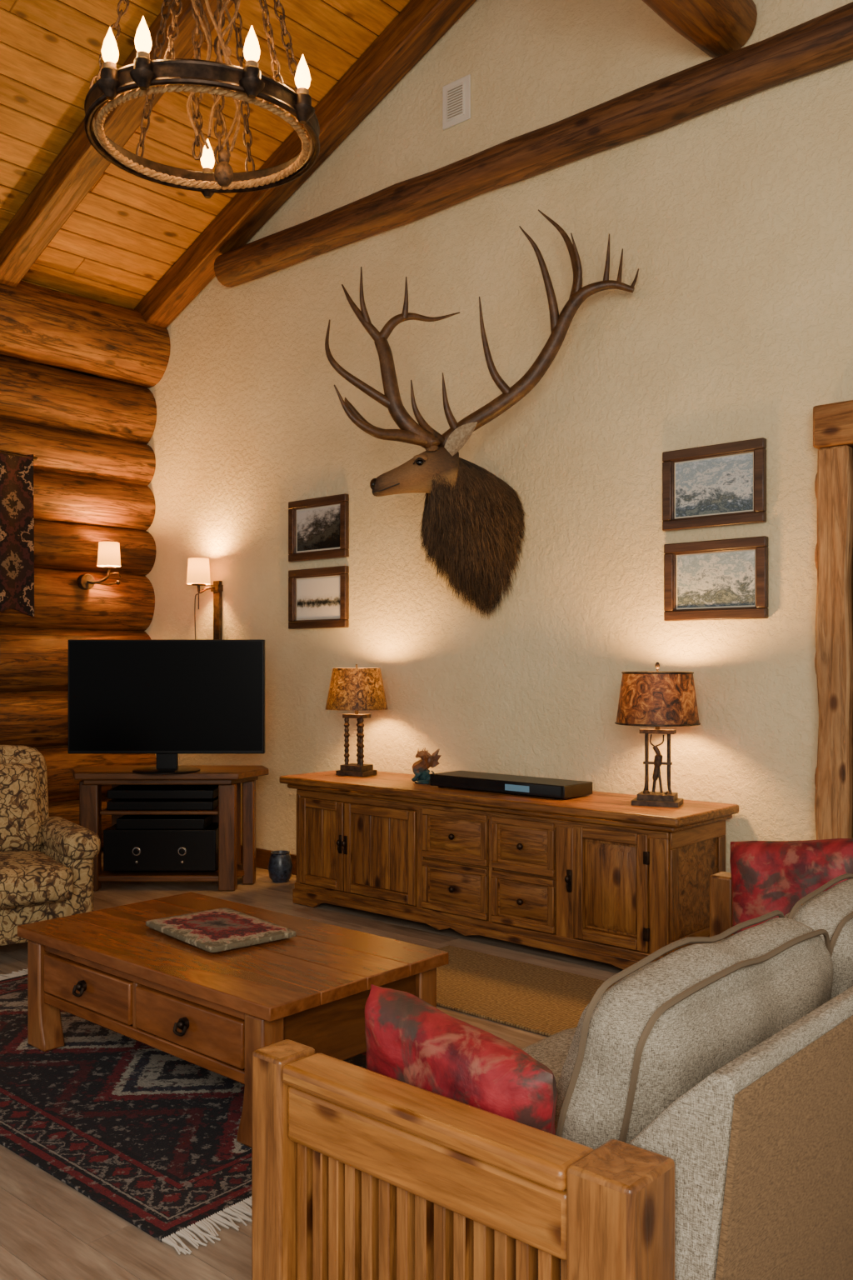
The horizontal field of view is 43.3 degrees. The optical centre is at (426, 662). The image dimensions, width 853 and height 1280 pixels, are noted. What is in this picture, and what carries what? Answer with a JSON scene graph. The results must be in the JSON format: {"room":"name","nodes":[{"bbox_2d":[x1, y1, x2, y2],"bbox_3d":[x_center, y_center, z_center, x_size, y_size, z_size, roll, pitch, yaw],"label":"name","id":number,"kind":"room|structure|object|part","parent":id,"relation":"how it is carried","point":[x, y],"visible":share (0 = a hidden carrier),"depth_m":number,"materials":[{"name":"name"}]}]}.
{"room":"cabin living room","nodes":[
{"label":"cabin living room","id":0,"kind":"room"},
{"bbox_2d":[0,280,170,849],"bbox_3d":[-4.074,-0.663,6.858,0.730,4.332,5.300,0,0,41],"label":"wall","id":1,"kind":"structure","parent":0,"point":[77,373],"depth_m":8.19,"materials":[{"name":"brown wood"}]},
{"bbox_2d":[0,450,37,616],"bbox_3d":[-3.224,-0.940,7.495,0.060,1.219,1.081,0,0,41],"label":"tapestry","id":2,"kind":"object","parent":1,"relation":"attached to","point":[17,508],"visible":1,"depth_m":7.79,"materials":[{"name":"fabric"}]},
{"bbox_2d":[76,541,120,589],"bbox_3d":[-2.512,-0.740,8.263,0.321,0.360,0.176,0,0,5],"label":"wall sconce","id":3,"kind":"object","parent":1,"relation":"attached to","point":[108,557],"visible":1,"depth_m":8.21,"materials":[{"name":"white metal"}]},
{"bbox_3d":[-2.439,-0.830,8.257,0.176,0.180,0.176,0,0,41],"label":"lamp shade","id":4,"kind":"part","parent":3,"relation":"part of","materials":[{"name":"white fabric"}]},
{"bbox_2d":[0,0,410,309],"bbox_3d":[-0.963,-3.905,3.702,9.696,2.631,6.280,0,0,41],"label":"ceiling","id":5,"kind":"structure","parent":0,"point":[128,230],"depth_m":6.87,"materials":[{"name":"brown wood"}]},
{"bbox_2d":[0,0,233,287],"bbox_3d":[-1.130,-3.823,5.956,6.118,2.698,0.200,0,0,41],"label":"beam","id":6,"kind":"structure","parent":5,"relation":"attached to","point":[76,169],"depth_m":6.91,"materials":[{"name":"brown wood"}]},
{"bbox_2d":[84,0,319,198],"bbox_3d":[-0.801,-3.140,3.901,0.834,2.831,0.903,0,0,0],"label":"chandelier","id":7,"kind":"object","parent":5,"relation":"hanging from","point":[146,77],"visible":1,"depth_m":3.79,"materials":[{"name":"metal"}]},
{"bbox_2d":[96,50,314,198],"bbox_3d":[-0.827,-1.920,3.812,0.819,0.110,0.765,0,0,41],"label":"ring","id":8,"kind":"object","parent":7,"relation":"on","point":[146,76],"depth_m":3.61,"materials":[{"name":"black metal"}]},
{"bbox_2d":[134,0,476,328],"bbox_3d":[-0.290,-3.823,6.908,6.118,2.698,0.200,0,0,41],"label":"beam","id":9,"kind":"structure","parent":5,"relation":"attached to","point":[419,26],"depth_m":7.20,"materials":[{"name":"brown wood"}]},
{"bbox_2d":[0,849,625,1279],"bbox_3d":[-1.073,1.530,3.546,9.500,0.060,6.300,0,0,41],"label":"floor","id":10,"kind":"structure","parent":0,"point":[50,1230],"depth_m":2.98,"materials":[{"name":"brown wood"}]},
{"bbox_2d":[0,745,100,945],"bbox_3d":[-2.259,0.976,5.596,0.930,1.044,0.972,0,0,-34],"label":"armchair","id":11,"kind":"object","parent":10,"relation":"on","point":[47,862],"visible":0.91,"depth_m":5.52,"materials":[{"name":"fabric"}]},
{"bbox_2d":[0,850,73,909],"bbox_3d":[-2.206,1.110,5.516,0.600,0.229,0.780,0,0,-34],"label":"seat cushion","id":12,"kind":"object","parent":11,"relation":"on","point":[30,879],"depth_m":5.32,"materials":[{"name":"fabric"}]},
{"bbox_2d":[72,765,269,890],"bbox_3d":[-1.740,1.109,7.265,1.330,0.778,0.530,0,0,0],"label":"tv stand","id":13,"kind":"object","parent":10,"relation":"on","point":[180,827],"visible":0.97,"depth_m":7.06,"materials":[{"name":"brown wood"}]},
{"bbox_2d":[67,639,264,774],"bbox_3d":[-1.722,0.283,7.120,1.300,0.870,0.440,0,0,0],"label":"television","id":14,"kind":"object","parent":13,"relation":"on","point":[167,698],"visible":1,"depth_m":7.10,"materials":[{"name":"black plastic"}]},
{"bbox_2d":[0,968,366,1254],"bbox_3d":[-1.123,1.494,4.155,2.701,0.010,1.501,0,0,41],"label":"area rug","id":15,"kind":"object","parent":10,"relation":"on","point":[148,1134],"visible":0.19,"depth_m":3.46,"materials":[{"name":"fabric"}]},
{"bbox_2d":[17,891,449,1148],"bbox_3d":[-0.767,1.260,4.021,1.520,0.456,0.842,0,0,41],"label":"coffee table","id":16,"kind":"object","parent":15,"relation":"on","point":[107,968],"visible":0.91,"depth_m":3.71,"materials":[{"name":"brown wood"}]},
{"bbox_2d":[145,907,295,952],"bbox_3d":[-0.789,1.014,4.095,0.360,0.034,0.520,0,0,-41],"label":"woven placemat","id":17,"kind":"object","parent":16,"relation":"on","point":[219,929],"visible":1,"depth_m":4.02,"materials":[{"name":"red fabric"}]},
{"bbox_2d":[268,850,292,882],"bbox_3d":[-1.002,1.398,7.362,0.170,0.200,0.170,0,0,41],"label":"floor vase","id":18,"kind":"object","parent":10,"relation":"on","point":[280,865],"visible":1,"depth_m":7.30,"materials":[{"name":"ceramic"}]},
{"bbox_2d":[279,770,739,969],"bbox_3d":[0.323,1.104,6.051,2.760,0.788,0.645,0,0,41],"label":"sideboard","id":19,"kind":"object","parent":10,"relation":"on","point":[601,877],"visible":0.94,"depth_m":5.57,"materials":[{"name":"brown wood"}]},
{"bbox_3d":[-0.635,1.100,6.550,0.385,0.530,0.034,0,0,41],"label":"door","id":20,"kind":"part","parent":19,"relation":"part of","materials":[{"name":"brown wood"}]},
{"bbox_2d":[325,664,387,776],"bbox_3d":[-0.441,0.360,6.788,0.394,0.700,0.394,0,0,29],"label":"table lamp","id":21,"kind":"object","parent":19,"relation":"on","point":[356,689],"visible":1,"depth_m":6.67,"materials":[{"name":"brown metal"}]},
{"bbox_3d":[-0.441,0.165,6.788,0.394,0.260,0.394,0,0,29],"label":"lamp shade","id":22,"kind":"part","parent":21,"relation":"part of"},
{"bbox_3d":[-0.269,1.100,6.227,0.570,0.530,0.034,0,0,41],"label":"door","id":23,"kind":"part","parent":19,"relation":"part of","materials":[{"name":"brown wood"}]},
{"bbox_2d":[411,747,441,784],"bbox_3d":[-0.013,0.605,6.330,0.170,0.210,0.122,0,0,41],"label":"figurine","id":24,"kind":"object","parent":19,"relation":"on","point":[420,768],"visible":0.88,"depth_m":6.31,"materials":[{"name":"ceramic"}]},
{"bbox_3d":[0.146,1.230,5.840,0.455,0.270,0.065,0,0,41],"label":"drawer","id":25,"kind":"part","parent":19,"relation":"part of","materials":[{"name":"brown wood"}]},
{"bbox_3d":[0.146,0.945,5.840,0.455,0.270,0.065,0,0,41],"label":"drawer","id":26,"kind":"part","parent":19,"relation":"part of","materials":[{"name":"brown wood"}]},
{"bbox_2d":[430,770,592,799],"bbox_3d":[0.452,0.672,5.926,0.920,0.075,0.273,0,0,41],"label":"soundbar","id":27,"kind":"object","parent":19,"relation":"on","point":[556,788],"visible":1,"depth_m":5.79,"materials":[{"name":"black plastic"}]},
{"bbox_3d":[0.363,0.668,5.825,0.880,0.056,0.002,0,0,41],"label":"panel","id":28,"kind":"part","parent":27,"relation":"part of","materials":[{"name":"black plastic"}]},
{"bbox_3d":[0.491,1.230,5.536,0.395,0.270,0.065,0,0,41],"label":"drawer","id":29,"kind":"part","parent":19,"relation":"part of","materials":[{"name":"brown wood"}]},
{"bbox_3d":[0.491,0.945,5.536,0.395,0.270,0.065,0,0,41],"label":"drawer","id":30,"kind":"part","parent":19,"relation":"part of","materials":[{"name":"brown wood"}]},
{"bbox_3d":[0.892,1.087,5.204,0.415,0.555,0.034,0,0,41],"label":"door","id":31,"kind":"part","parent":19,"relation":"part of","materials":[{"name":"brown wood"}]},
{"bbox_2d":[615,661,700,807],"bbox_3d":[1.157,0.353,5.380,0.421,0.713,0.421,0,0,21],"label":"table lamp","id":32,"kind":"object","parent":19,"relation":"on","point":[657,699],"visible":1,"depth_m":5.25,"materials":[{"name":"brown metal"}]},
{"bbox_3d":[1.157,0.177,5.380,0.421,0.263,0.421,0,0,21],"label":"shade trim","id":33,"kind":"part","parent":32,"relation":"part of","materials":[{"name":"brown metal"}]},
{"bbox_3d":[1.157,0.177,5.380,0.410,0.255,0.410,0,0,21],"label":"lamp shade","id":34,"kind":"part","parent":32,"relation":"part of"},
{"bbox_3d":[1.320,1.080,5.208,0.012,0.580,0.560,0,0,41],"label":"panel","id":35,"kind":"part","parent":19,"relation":"part of","materials":[{"name":"brown wood"}]},
{"bbox_2d":[436,945,615,1036],"bbox_3d":[0.408,1.492,4.886,1.450,0.012,0.770,0,0,41],"label":"mat","id":36,"kind":"object","parent":10,"relation":"on","point":[532,997],"visible":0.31,"depth_m":4.85,"materials":[{"name":"brown wicker"}]},
{"bbox_2d":[251,871,852,1279],"bbox_3d":[0.764,1.049,2.859,1.125,0.898,2.396,0,0,41],"label":"sofa","id":37,"kind":"object","parent":10,"relation":"on","point":[704,1115],"visible":0.98,"depth_m":2.03,"materials":[{"name":"beige fabric"}]},
{"bbox_2d":[365,984,557,1134],"bbox_3d":[0.059,0.870,2.183,0.516,0.362,0.183,0,0,41],"label":"throw pillow","id":38,"kind":"object","parent":37,"relation":"on","point":[409,1040],"visible":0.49,"depth_m":2.10,"materials":[{"name":"red fabric"}]},
{"bbox_2d":[555,910,833,1149],"bbox_3d":[0.631,0.866,2.408,0.344,0.532,0.959,0,0,41],"label":"cushion","id":39,"kind":"object","parent":37,"relation":"on","point":[641,1042],"depth_m":2.11,"materials":[{"name":"fabric"}]},
{"bbox_3d":[1.157,1.025,2.516,0.083,0.670,2.081,0,0,41],"label":"panel","id":40,"kind":"part","parent":37,"relation":"part of","materials":[{"name":"beige fabric"}]},
{"bbox_2d":[730,838,852,934],"bbox_3d":[1.264,0.800,3.657,0.507,0.432,0.237,0,0,41],"label":"throw pillow","id":41,"kind":"object","parent":37,"relation":"on","point":[767,877],"visible":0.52,"depth_m":3.63,"materials":[{"name":"red fabric"}]},
{"bbox_2d":[785,873,852,999],"bbox_3d":[1.259,0.866,3.120,0.345,0.532,0.978,0,0,41],"label":"cushion","id":42,"kind":"object","parent":37,"relation":"on","point":[831,910],"depth_m":2.76,"materials":[{"name":"fabric"}]},
{"bbox_2d":[815,445,852,839],"bbox_3d":[1.914,0.248,5.028,0.180,2.500,0.115,0,0,41],"label":"door frame","id":43,"kind":"structure","parent":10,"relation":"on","point":[834,477],"depth_m":4.97,"materials":[{"name":"brown wood"}]},
{"bbox_2d":[144,0,852,872],"bbox_3d":[1.076,-1.889,5.984,9.500,6.777,0.200,0,0,41],"label":"wall","id":44,"kind":"structure","parent":0,"point":[735,219],"depth_m":6.20,"materials":[{"name":"paint"}]},
{"bbox_2d":[186,557,223,639],"bbox_3d":[-1.687,-0.390,8.112,0.176,0.780,0.258,0,0,41],"label":"wall sconce","id":45,"kind":"object","parent":44,"relation":"attached to","point":[198,570],"visible":0.88,"depth_m":8.10,"materials":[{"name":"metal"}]},
{"bbox_3d":[-1.714,-0.685,8.081,0.176,0.190,0.176,0,0,41],"label":"lamp shade","id":46,"kind":"part","parent":45,"relation":"part of","materials":[{"name":"white fabric"}]},
{"bbox_2d":[240,845,296,874],"bbox_3d":[-0.124,1.429,6.891,5.300,0.138,0.023,0,0,41],"label":"baseboard","id":47,"kind":"structure","parent":44,"relation":"attached to","point":[262,856],"depth_m":7.80,"materials":[{"name":"brown wood"}]},
{"bbox_2d":[288,493,349,562],"bbox_3d":[-0.752,-0.925,7.434,0.580,0.425,0.038,0,0,41],"label":"framed picture","id":48,"kind":"object","parent":44,"relation":"attached to","point":[318,527],"visible":1,"depth_m":7.42,"materials":[{"name":"brown wood"}]},
{"bbox_2d":[297,505,339,551],"bbox_3d":[-0.748,-0.925,7.438,0.436,0.281,0.004,0,0,41],"label":"print","id":49,"kind":"object","parent":48,"relation":"attached to","point":[318,527],"depth_m":7.43},
{"bbox_2d":[288,565,349,629],"bbox_3d":[-0.752,-0.445,7.434,0.580,0.415,0.038,0,0,41],"label":"framed picture","id":50,"kind":"object","parent":44,"relation":"attached to","point":[318,597],"visible":1,"depth_m":7.42,"materials":[{"name":"brown wood"}]},
{"bbox_2d":[297,576,339,618],"bbox_3d":[-0.748,-0.445,7.438,0.436,0.271,0.004,0,0,41],"label":"print","id":51,"kind":"object","parent":50,"relation":"attached to","point":[317,597],"depth_m":7.43},
{"bbox_2d":[442,74,470,129],"bbox_3d":[0.182,-3.450,6.618,0.220,0.270,0.026,0,0,41],"label":"air vent","id":52,"kind":"object","parent":44,"relation":"in","point":[457,94],"visible":1,"depth_m":6.61,"materials":[{"name":"beige plastic"}]},
{"bbox_2d":[325,209,639,620],"bbox_3d":[0.270,-1.352,5.777,1.404,2.241,1.161,0,0,41],"label":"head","id":53,"kind":"object","parent":44,"relation":"attached to","point":[470,517],"visible":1,"depth_m":5.89},
{"bbox_2d":[214,1,852,287],"bbox_3d":[1.435,-2.920,5.438,7.800,0.254,0.252,0,0,41],"label":"beam","id":54,"kind":"structure","parent":44,"relation":"attached to","point":[825,41],"depth_m":5.92,"materials":[{"name":"brown wood"}]},
{"bbox_2d":[642,0,757,57],"bbox_3d":[-0.356,-3.221,3.300,0.353,0.354,5.700,0,0,41],"label":"cross beam","id":55,"kind":"structure","parent":44,"relation":"attached to","point":[717,27],"depth_m":5.19,"materials":[{"name":"brown wood"}]},
{"bbox_2d":[662,437,766,531],"bbox_3d":[1.461,-0.900,5.483,0.560,0.415,0.038,0,0,41],"label":"framed picture","id":56,"kind":"object","parent":44,"relation":"attached to","point":[722,484],"visible":1,"depth_m":5.47,"materials":[{"name":"brown wood"}]},
{"bbox_2d":[675,453,753,517],"bbox_3d":[1.465,-0.900,5.487,0.424,0.279,0.004,0,0,41],"label":"print","id":57,"kind":"object","parent":56,"relation":"attached to","point":[710,485],"depth_m":5.48},
{"bbox_2d":[664,535,769,621],"bbox_3d":[1.468,-0.420,5.476,0.560,0.405,0.038,0,0,41],"label":"framed picture","id":58,"kind":"object","parent":44,"relation":"attached to","point":[722,579],"visible":1,"depth_m":5.46,"materials":[{"name":"brown wood"}]},
{"bbox_2d":[677,550,754,608],"bbox_3d":[1.472,-0.420,5.481,0.424,0.269,0.004,0,0,41],"label":"print","id":59,"kind":"object","parent":58,"relation":"attached to","point":[707,579],"depth_m":5.48},
{"bbox_2d":[813,400,852,449],"bbox_3d":[2.320,-1.101,4.657,1.260,0.197,0.135,0,0,41],"label":"header","id":60,"kind":"object","parent":44,"relation":"attached to","point":[832,422],"visible":0.8,"depth_m":4.96,"materials":[{"name":"brown wood"}]}
]}

